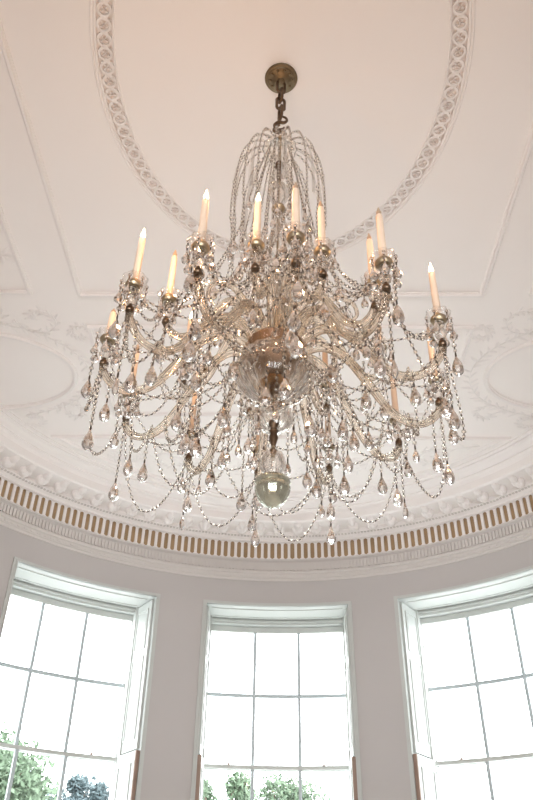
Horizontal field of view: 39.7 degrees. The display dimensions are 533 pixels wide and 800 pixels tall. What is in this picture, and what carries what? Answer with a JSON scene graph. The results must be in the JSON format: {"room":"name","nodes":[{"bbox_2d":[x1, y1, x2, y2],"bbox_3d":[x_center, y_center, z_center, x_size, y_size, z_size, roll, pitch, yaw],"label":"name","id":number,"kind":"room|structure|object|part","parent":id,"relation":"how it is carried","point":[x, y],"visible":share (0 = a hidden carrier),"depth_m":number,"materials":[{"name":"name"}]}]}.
{"room":"historic interior","nodes":[
{"label":"historic interior","id":0,"kind":"room"},
{"bbox_2d":[0,0,532,496],"bbox_3d":[0.085,-1.850,4.270,8.400,0.024,13.000,0,-36,1],"label":"ceiling","id":1,"kind":"structure","parent":0,"point":[366,94],"depth_m":4.76,"materials":[{"name":"paint"}]},
{"bbox_2d":[0,247,13,263],"bbox_3d":[-2.179,-1.138,5.268,0.704,0.015,0.525,0,-36,1],"label":"trim","id":2,"kind":"structure","parent":1,"relation":"attached to","point":[3,254],"depth_m":5.37,"materials":[{"name":"white paint"}]},
{"bbox_2d":[0,204,33,294],"bbox_3d":[-2.675,-1.846,4.295,1.722,0.032,3.502,0,-36,1],"label":"trim","id":3,"kind":"structure","parent":1,"relation":"attached to","point":[29,291],"depth_m":5.42,"materials":[{"name":"white paint"}]},
{"bbox_2d":[0,332,77,409],"bbox_3d":[-2.544,-0.243,6.490,1.770,0.032,1.140,0,-36,1],"label":"trim","id":4,"kind":"structure","parent":1,"relation":"attached to","point":[63,358],"depth_m":6.48,"materials":[{"name":"white paint"}]},
{"bbox_2d":[0,305,98,427],"bbox_3d":[-1.887,-0.259,6.467,1.040,0.015,1.830,0,-36,1],"label":"trim","id":5,"kind":"structure","parent":1,"relation":"attached to","point":[23,327],"depth_m":6.13,"materials":[{"name":"white paint"}]},
{"bbox_2d":[0,19,532,297],"bbox_3d":[0.085,-1.831,4.256,3.122,0.032,3.522,0,-36,1],"label":"trim","id":6,"kind":"structure","parent":1,"relation":"attached to","point":[4,45],"depth_m":5.01,"materials":[{"name":"white paint"}]},
{"bbox_2d":[81,63,465,546],"bbox_3d":[0.057,-0.738,3.433,1.436,2.760,1.447,1,-36,1],"label":"chandelier","id":7,"kind":"object","parent":1,"relation":"hanging from","point":[275,369],"visible":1,"depth_m":2.84,"materials":[{"name":"clear glass"}]},
{"bbox_2d":[106,309,115,332],"bbox_3d":[-0.622,-0.309,2.959,0.029,0.157,0.029,0,-36,1],"label":"candle","id":8,"kind":"object","parent":7,"relation":"on","point":[112,317],"depth_m":2.96,"materials":[{"name":"beige wax"}]},
{"bbox_2d":[130,344,138,377],"bbox_3d":[-0.591,-0.143,3.295,0.029,0.286,0.029,0,-36,1],"label":"candle","id":9,"kind":"object","parent":7,"relation":"on","point":[137,354],"depth_m":3.30,"materials":[{"name":"beige wax"}]},
{"bbox_2d":[132,228,145,279],"bbox_3d":[-0.474,-0.541,2.753,0.029,0.296,0.029,0,-36,1],"label":"candle","id":10,"kind":"object","parent":7,"relation":"on","point":[141,243],"depth_m":2.73,"materials":[{"name":"beige wax"}]},
{"bbox_2d":[166,250,176,294],"bbox_3d":[-0.394,-0.531,3.083,0.029,0.286,0.029,0,-36,1],"label":"candle","id":11,"kind":"object","parent":7,"relation":"on","point":[171,279],"depth_m":3.06,"materials":[{"name":"beige wax"}]},
{"bbox_3d":[-0.334,-0.152,2.916,0.622,0.385,0.045,8,-37,-8],"label":"arm","id":12,"kind":"part","parent":7,"relation":"part of","materials":[{"name":"clear glass"}]},
{"bbox_3d":[-0.317,-0.030,3.082,0.622,0.385,0.045,-11,-38,17],"label":"arm","id":13,"kind":"part","parent":7,"relation":"part of","materials":[{"name":"clear glass"}]},
{"bbox_2d":[187,312,191,331],"bbox_3d":[-0.357,-0.299,3.408,0.029,0.296,0.029,0,-36,1],"label":"candle","id":14,"kind":"object","parent":7,"relation":"on","point":[189,321],"depth_m":3.43,"materials":[{"name":"beige wax"}]},
{"bbox_3d":[-0.252,-0.250,2.778,0.622,0.385,0.045,27,-43,-31],"label":"arm","id":15,"kind":"part","parent":7,"relation":"part of","materials":[{"name":"clear glass"}]},
{"bbox_2d":[189,393,196,430],"bbox_3d":[-0.351,0.044,3.543,0.029,0.286,0.029,0,-36,1],"label":"candle","id":16,"kind":"object","parent":7,"relation":"on","point":[194,398],"depth_m":3.51,"materials":[{"name":"beige wax"}]},
{"bbox_2d":[198,190,208,240],"bbox_3d":[-0.221,-0.646,2.600,0.029,0.296,0.029,0,-36,1],"label":"candle","id":17,"kind":"object","parent":7,"relation":"on","point":[202,230],"depth_m":2.58,"materials":[{"name":"beige wax"}]},
{"bbox_3d":[-0.208,-0.328,3.023,0.431,0.301,0.043,13,-38,-16],"label":"arm","id":18,"kind":"part","parent":7,"relation":"part of","materials":[{"name":"clear glass"}]},
{"bbox_3d":[-0.188,-0.195,3.205,0.431,0.301,0.043,-18,-41,25],"label":"arm","id":19,"kind":"part","parent":7,"relation":"part of","materials":[{"name":"clear glass"}]},
{"bbox_3d":[-0.183,0.075,3.221,0.045,0.385,0.622,24,-41,-27],"label":"arm","id":20,"kind":"part","parent":7,"relation":"part of","materials":[{"name":"clear glass"}]},
{"bbox_3d":[-0.111,-0.308,2.693,0.045,0.385,0.622,-13,-39,19],"label":"arm","id":21,"kind":"part","parent":7,"relation":"part of","materials":[{"name":"clear glass"}]},
{"bbox_3d":[-0.026,-0.121,3.300,0.043,0.301,0.431,10,-37,-11],"label":"arm","id":22,"kind":"part","parent":7,"relation":"part of","materials":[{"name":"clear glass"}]},
{"bbox_2d":[253,193,260,238],"bbox_3d":[-0.036,-0.703,2.842,0.029,0.296,0.029,0,-36,1],"label":"candle","id":23,"kind":"object","parent":7,"relation":"on","point":[257,212],"depth_m":2.82,"materials":[{"name":"beige wax"}]},
{"bbox_2d":[256,434,259,445],"bbox_3d":[-0.036,0.121,3.635,0.029,0.286,0.029,0,-36,1],"label":"candle","id":24,"kind":"object","parent":7,"relation":"on","point":[258,436],"depth_m":3.57,"materials":[{"name":"beige wax"}]},
{"bbox_3d":[-0.007,0.117,3.272,0.045,0.385,0.622,5,-36,-4],"label":"arm","id":25,"kind":"part","parent":7,"relation":"part of","materials":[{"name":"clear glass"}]},
{"bbox_3d":[-0.005,-0.423,2.884,0.043,0.301,0.431,-5,-37,9],"label":"arm","id":26,"kind":"part","parent":7,"relation":"part of","materials":[{"name":"clear glass"}]},
{"bbox_3d":[0.029,0.070,2.845,0.153,0.120,0.153,1,-36,1],"label":"glass crown","id":27,"kind":"part","parent":7,"relation":"part of","materials":[{"name":"clear glass"}]},
{"bbox_3d":[0.033,-0.073,2.950,0.334,0.235,0.329,1,-36,1],"label":"lamp shade","id":28,"kind":"part","parent":7,"relation":"part of","materials":[{"name":"clear glass"}]},
{"bbox_2d":[266,216,288,256],"bbox_3d":[0.053,-0.766,3.455,0.109,0.270,0.105,1,-36,1],"label":"glass vase","id":29,"kind":"object","parent":7,"relation":"on","point":[278,243],"depth_m":3.39,"materials":[{"name":"clear glass"}]},
{"bbox_2d":[269,180,288,204],"bbox_3d":[0.060,-1.010,3.633,0.108,0.175,0.108,1,-36,1],"label":"glass vase","id":30,"kind":"object","parent":7,"relation":"on","point":[283,191],"depth_m":3.59,"materials":[{"name":"clear glass"}]},
{"bbox_3d":[0.069,-0.321,2.668,0.045,0.385,0.622,4,-36,-4],"label":"arm","id":31,"kind":"part","parent":7,"relation":"part of","materials":[{"name":"clear glass"}]},
{"bbox_2d":[292,182,299,230],"bbox_3d":[0.100,-0.664,2.553,0.029,0.286,0.029,0,-36,1],"label":"candle","id":32,"kind":"object","parent":7,"relation":"on","point":[295,192],"depth_m":2.54,"materials":[{"name":"beige wax"}]},
{"bbox_3d":[0.134,-0.412,2.894,0.043,0.301,0.431,14,-38,-16],"label":"arm","id":33,"kind":"part","parent":7,"relation":"part of","materials":[{"name":"clear glass"}]},
{"bbox_3d":[0.178,0.105,3.248,0.045,0.385,0.622,-13,-39,19],"label":"arm","id":34,"kind":"part","parent":7,"relation":"part of","materials":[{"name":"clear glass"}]},
{"bbox_3d":[0.173,-0.134,3.274,0.043,0.301,0.431,-18,-41,25],"label":"arm","id":35,"kind":"part","parent":7,"relation":"part of","materials":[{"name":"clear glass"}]},
{"bbox_2d":[318,201,325,245],"bbox_3d":[0.212,-0.679,2.856,0.029,0.286,0.029,0,-36,1],"label":"candle","id":36,"kind":"object","parent":7,"relation":"on","point":[321,218],"depth_m":2.84,"materials":[{"name":"beige wax"}]},
{"bbox_2d":[322,352,327,380],"bbox_3d":[0.280,-0.187,3.528,0.029,0.286,0.029,0,-36,1],"label":"candle","id":37,"kind":"object","parent":7,"relation":"on","point":[324,355],"depth_m":3.53,"materials":[{"name":"beige wax"}]},
{"bbox_2d":[325,410,330,434],"bbox_3d":[0.297,0.099,3.592,0.029,0.286,0.029,0,-36,1],"label":"candle","id":38,"kind":"object","parent":7,"relation":"on","point":[329,426],"depth_m":3.56,"materials":[{"name":"beige wax"}]},
{"bbox_3d":[0.252,-0.356,2.966,0.431,0.301,0.043,-22,-42,29],"label":"arm","id":39,"kind":"part","parent":7,"relation":"part of","materials":[{"name":"clear glass"}]},
{"bbox_3d":[0.240,-0.282,2.715,0.045,0.385,0.622,22,-41,-26],"label":"arm","id":40,"kind":"part","parent":7,"relation":"part of","materials":[{"name":"clear glass"}]},
{"bbox_3d":[0.293,-0.227,3.142,0.431,0.301,0.043,10,-37,-11],"label":"arm","id":41,"kind":"part","parent":7,"relation":"part of","materials":[{"name":"clear glass"}]},
{"bbox_3d":[0.340,0.032,3.142,0.622,0.385,0.045,24,-41,-27],"label":"arm","id":42,"kind":"part","parent":7,"relation":"part of","materials":[{"name":"clear glass"}]},
{"bbox_2d":[366,233,375,274],"bbox_3d":[0.420,-0.580,2.984,0.029,0.286,0.029,0,-36,1],"label":"candle","id":43,"kind":"object","parent":7,"relation":"on","point":[370,252],"depth_m":2.98,"materials":[{"name":"beige wax"}]},
{"bbox_3d":[0.406,-0.066,3.004,0.622,0.385,0.045,5,-36,-5],"label":"arm","id":44,"kind":"part","parent":7,"relation":"part of","materials":[{"name":"clear glass"}]},
{"bbox_3d":[0.374,-0.187,2.839,0.622,0.385,0.045,-14,-39,20],"label":"arm","id":45,"kind":"part","parent":7,"relation":"part of","materials":[{"name":"clear glass"}]},
{"bbox_2d":[376,207,386,256],"bbox_3d":[0.407,-0.595,2.636,0.029,0.286,0.029,0,-36,1],"label":"candle","id":46,"kind":"object","parent":7,"relation":"on","point":[379,218],"depth_m":2.62,"materials":[{"name":"beige wax"}]},
{"bbox_2d":[390,377,398,411],"bbox_3d":[0.586,-0.032,3.401,0.029,0.286,0.029,0,-36,1],"label":"candle","id":47,"kind":"object","parent":7,"relation":"on","point":[394,398],"depth_m":3.37,"materials":[{"name":"beige wax"}]},
{"bbox_2d":[427,327,437,372],"bbox_3d":[0.704,-0.208,3.155,0.029,0.286,0.029,0,-36,1],"label":"candle","id":48,"kind":"object","parent":7,"relation":"on","point":[430,350],"depth_m":3.14,"materials":[{"name":"beige wax"}]},
{"bbox_2d":[429,263,440,313],"bbox_3d":[0.648,-0.429,2.862,0.029,0.296,0.029,0,-36,1],"label":"candle","id":49,"kind":"object","parent":7,"relation":"on","point":[432,279],"depth_m":2.84,"materials":[{"name":"beige wax"}]},
{"bbox_2d":[51,435,510,494],"bbox_3d":[0.134,0.707,7.733,4.530,0.032,1.153,0,-36,1],"label":"trim","id":50,"kind":"structure","parent":1,"relation":"attached to","point":[60,437],"depth_m":7.50,"materials":[{"name":"white paint"}]},
{"bbox_2d":[87,325,474,417],"bbox_3d":[0.116,-0.218,6.465,3.132,0.032,1.272,0,-36,1],"label":"trim","id":51,"kind":"structure","parent":1,"relation":"attached to","point":[91,328],"depth_m":6.14,"materials":[{"name":"white paint"}]},
{"bbox_2d":[89,0,475,262],"bbox_3d":[0.085,-1.848,4.269,2.180,0.030,2.890,0,-36,1],"label":"trim","id":52,"kind":"structure","parent":1,"relation":"attached to","point":[459,14],"depth_m":4.50,"materials":[{"name":"white paint"}]},
{"bbox_2d":[93,443,479,477],"bbox_3d":[0.133,0.635,7.648,4.002,0.015,0.694,0,-36,1],"label":"trim","id":53,"kind":"structure","parent":1,"relation":"attached to","point":[115,456],"depth_m":7.63,"materials":[{"name":"white paint"}]},
{"bbox_2d":[461,307,532,430],"bbox_3d":[2.127,-0.242,6.403,1.013,0.015,1.818,0,-36,1],"label":"trim","id":54,"kind":"structure","parent":1,"relation":"attached to","point":[486,337],"depth_m":6.27,"materials":[{"name":"white paint"}]},
{"bbox_2d":[483,341,532,409],"bbox_3d":[2.776,-0.224,6.400,1.770,0.032,1.140,0,-36,1],"label":"trim","id":55,"kind":"structure","parent":1,"relation":"attached to","point":[498,359],"depth_m":6.45,"materials":[{"name":"white paint"}]},
{"bbox_2d":[0,487,532,799],"bbox_3d":[0.098,2.845,6.019,8.080,5.500,4.040,0,-36,1],"label":"wall","id":56,"kind":"structure","parent":0,"point":[168,756],"depth_m":7.61,"materials":[{"name":"paint"}]},
{"bbox_2d":[0,557,160,799],"bbox_3d":[-2.044,3.535,6.738,1.650,3.818,0.746,23,-42,-27],"label":"window","id":57,"kind":"structure","parent":56,"relation":"in","point":[28,580],"depth_m":7.58,"materials":[{"name":"grey paint"}]},
{"bbox_3d":[-2.141,4.188,6.416,1.536,2.140,0.112,23,-42,-27],"label":"sash","id":58,"kind":"part","parent":57,"relation":"part of","materials":[{"name":"grey paint"}]},
{"bbox_3d":[-2.147,2.776,7.496,1.556,1.495,0.113,23,-42,-27],"label":"sash","id":59,"kind":"part","parent":57,"relation":"part of","materials":[{"name":"grey paint"}]},
{"bbox_2d":[113,750,135,799],"bbox_3d":[-1.365,4.313,6.569,0.049,2.140,0.391,23,-41,-27],"label":"shutter","id":60,"kind":"object","parent":57,"relation":"attached to","point":[124,781],"depth_m":7.05,"materials":[{"name":"grey paint"}]},
{"bbox_2d":[121,599,153,753],"bbox_3d":[-1.341,2.842,7.663,0.029,1.485,0.365,23,-41,-27],"label":"shutter","id":61,"kind":"object","parent":57,"relation":"attached to","point":[132,720],"depth_m":7.63,"materials":[{"name":"grey paint"}]},
{"bbox_2d":[0,403,532,542],"bbox_3d":[0.084,-1.671,4.242,6.730,0.300,10.885,0,-36,1],"label":"trim","id":62,"kind":"structure","parent":56,"relation":"attached to","point":[18,438],"depth_m":7.94,"materials":[{"name":"white paint"}]},
{"bbox_2d":[190,599,362,799],"bbox_3d":[0.094,3.950,7.262,1.650,3.818,0.750,0,-36,1],"label":"window","id":63,"kind":"structure","parent":56,"relation":"in","point":[217,616],"depth_m":8.03,"materials":[{"name":"grey paint"}]},
{"bbox_2d":[199,756,203,799],"bbox_3d":[-0.663,4.450,6.742,0.053,2.140,0.392,0,-36,1],"label":"shutter","id":64,"kind":"object","parent":63,"relation":"attached to","point":[201,761],"depth_m":7.19,"materials":[{"name":"grey paint"}]},
{"bbox_2d":[198,606,210,756],"bbox_3d":[-0.649,2.977,7.833,0.029,1.485,0.365,1,-36,0],"label":"shutter","id":65,"kind":"object","parent":63,"relation":"attached to","point":[205,679],"depth_m":7.76,"materials":[{"name":"grey paint"}]},
{"bbox_3d":[0.111,3.215,8.049,1.556,1.495,0.117,0,-36,1],"label":"sash","id":66,"kind":"part","parent":63,"relation":"part of","materials":[{"name":"grey paint"}]},
{"bbox_3d":[0.097,4.060,7.432,1.650,3.742,0.345,0,-36,1],"label":"sash frame","id":67,"kind":"part","parent":63,"relation":"part of","materials":[{"name":"grey paint"}]},
{"bbox_3d":[0.088,4.621,6.961,1.536,2.140,0.116,0,-36,1],"label":"sash","id":68,"kind":"part","parent":63,"relation":"part of","materials":[{"name":"grey paint"}]},
{"bbox_2d":[343,608,354,759],"bbox_3d":[0.868,2.987,7.813,0.029,1.485,0.365,0,-36,1],"label":"shutter","id":69,"kind":"object","parent":63,"relation":"attached to","point":[346,643],"depth_m":7.74,"materials":[{"name":"grey paint"}]},
{"bbox_2d":[349,757,353,799],"bbox_3d":[0.834,4.460,6.723,0.050,2.140,0.391,0,-36,1],"label":"shutter","id":70,"kind":"object","parent":63,"relation":"attached to","point":[351,762],"depth_m":7.16,"materials":[{"name":"grey paint"}]},
{"bbox_2d":[393,565,532,799],"bbox_3d":[2.216,3.567,6.690,1.650,3.818,0.746,-22,-42,29],"label":"window","id":71,"kind":"structure","parent":56,"relation":"in","point":[514,589],"depth_m":7.60,"materials":[{"name":"grey paint"}]},
{"bbox_2d":[400,602,430,757],"bbox_3d":[1.545,2.864,7.630,0.029,1.485,0.365,-22,-42,28],"label":"shutter","id":72,"kind":"object","parent":71,"relation":"attached to","point":[411,637],"depth_m":7.60,"materials":[{"name":"grey paint"}]},
{"bbox_2d":[417,754,438,799],"bbox_3d":[1.522,4.335,6.537,0.049,2.140,0.391,-22,-42,28],"label":"shutter","id":73,"kind":"object","parent":71,"relation":"attached to","point":[427,774],"depth_m":7.03,"materials":[{"name":"grey paint"}]},
{"bbox_3d":[2.348,2.810,7.446,1.556,1.495,0.113,-22,-42,29],"label":"sash","id":74,"kind":"part","parent":71,"relation":"part of","materials":[{"name":"grey paint"}]},
{"bbox_3d":[2.296,4.222,6.366,1.536,2.140,0.112,-22,-42,29],"label":"sash","id":75,"kind":"part","parent":71,"relation":"part of","materials":[{"name":"grey paint"}]},
{"bbox_3d":[-0.020,-2.866,-1.808,7.440,5.500,0.300,0,-36,1],"label":"wall","id":76,"kind":"structure","parent":0,"visible":0},
{"bbox_2d":[0,467,532,580],"bbox_3d":[0.078,-1.277,3.988,6.840,0.249,10.940,0,-36,1],"label":"trim","id":77,"kind":"structure","parent":76,"relation":"attached to","point":[4,515],"depth_m":8.09,"materials":[{"name":"white paint"}]},
{"bbox_2d":[0,477,532,558],"bbox_3d":[0.081,-1.465,4.107,6.780,0.210,10.910,0,-36,1],"label":"trim","id":78,"kind":"structure","parent":76,"relation":"attached to","point":[10,491],"depth_m":8.20,"materials":[{"name":"white paint"}]},
{"label":"outside","id":79,"kind":"structure","parent":0,"visible":0},
{"bbox_3d":[0.539,31.397,38.363,120.000,0.100,81.000,0,-36,1],"label":"ground","id":80,"kind":"structure","parent":79,"visible":0},
{"bbox_2d":[0,721,58,799],"bbox_3d":[-6.258,10.444,15.772,4.174,6.961,3.989,0,-36,1],"label":"tree","id":81,"kind":"object","parent":80,"relation":"on","point":[27,784],"visible":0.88,"depth_m":16.12,"materials":[{"name":"green plant"}]},
{"bbox_2d":[46,773,109,799],"bbox_3d":[-5.529,13.634,19.871,2.400,6.659,2.693,0,-36,1],"label":"tree","id":82,"kind":"object","parent":80,"relation":"on","point":[76,786],"visible":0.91,"depth_m":21.21,"materials":[{"name":"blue plant"}]},
{"bbox_2d":[203,771,261,799],"bbox_3d":[-1.128,12.166,17.415,2.411,6.248,2.377,0,-36,1],"label":"tree","id":83,"kind":"object","parent":80,"relation":"on","point":[237,786],"visible":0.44,"depth_m":18.89,"materials":[{"name":"green plant"}]},
{"bbox_2d":[224,773,330,799],"bbox_3d":[0.238,13.689,19.835,3.244,6.674,2.698,13,-38,-15],"label":"tree","id":84,"kind":"object","parent":80,"relation":"on","point":[287,789],"visible":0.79,"depth_m":20.87,"materials":[{"name":"green plant"}]}
]}

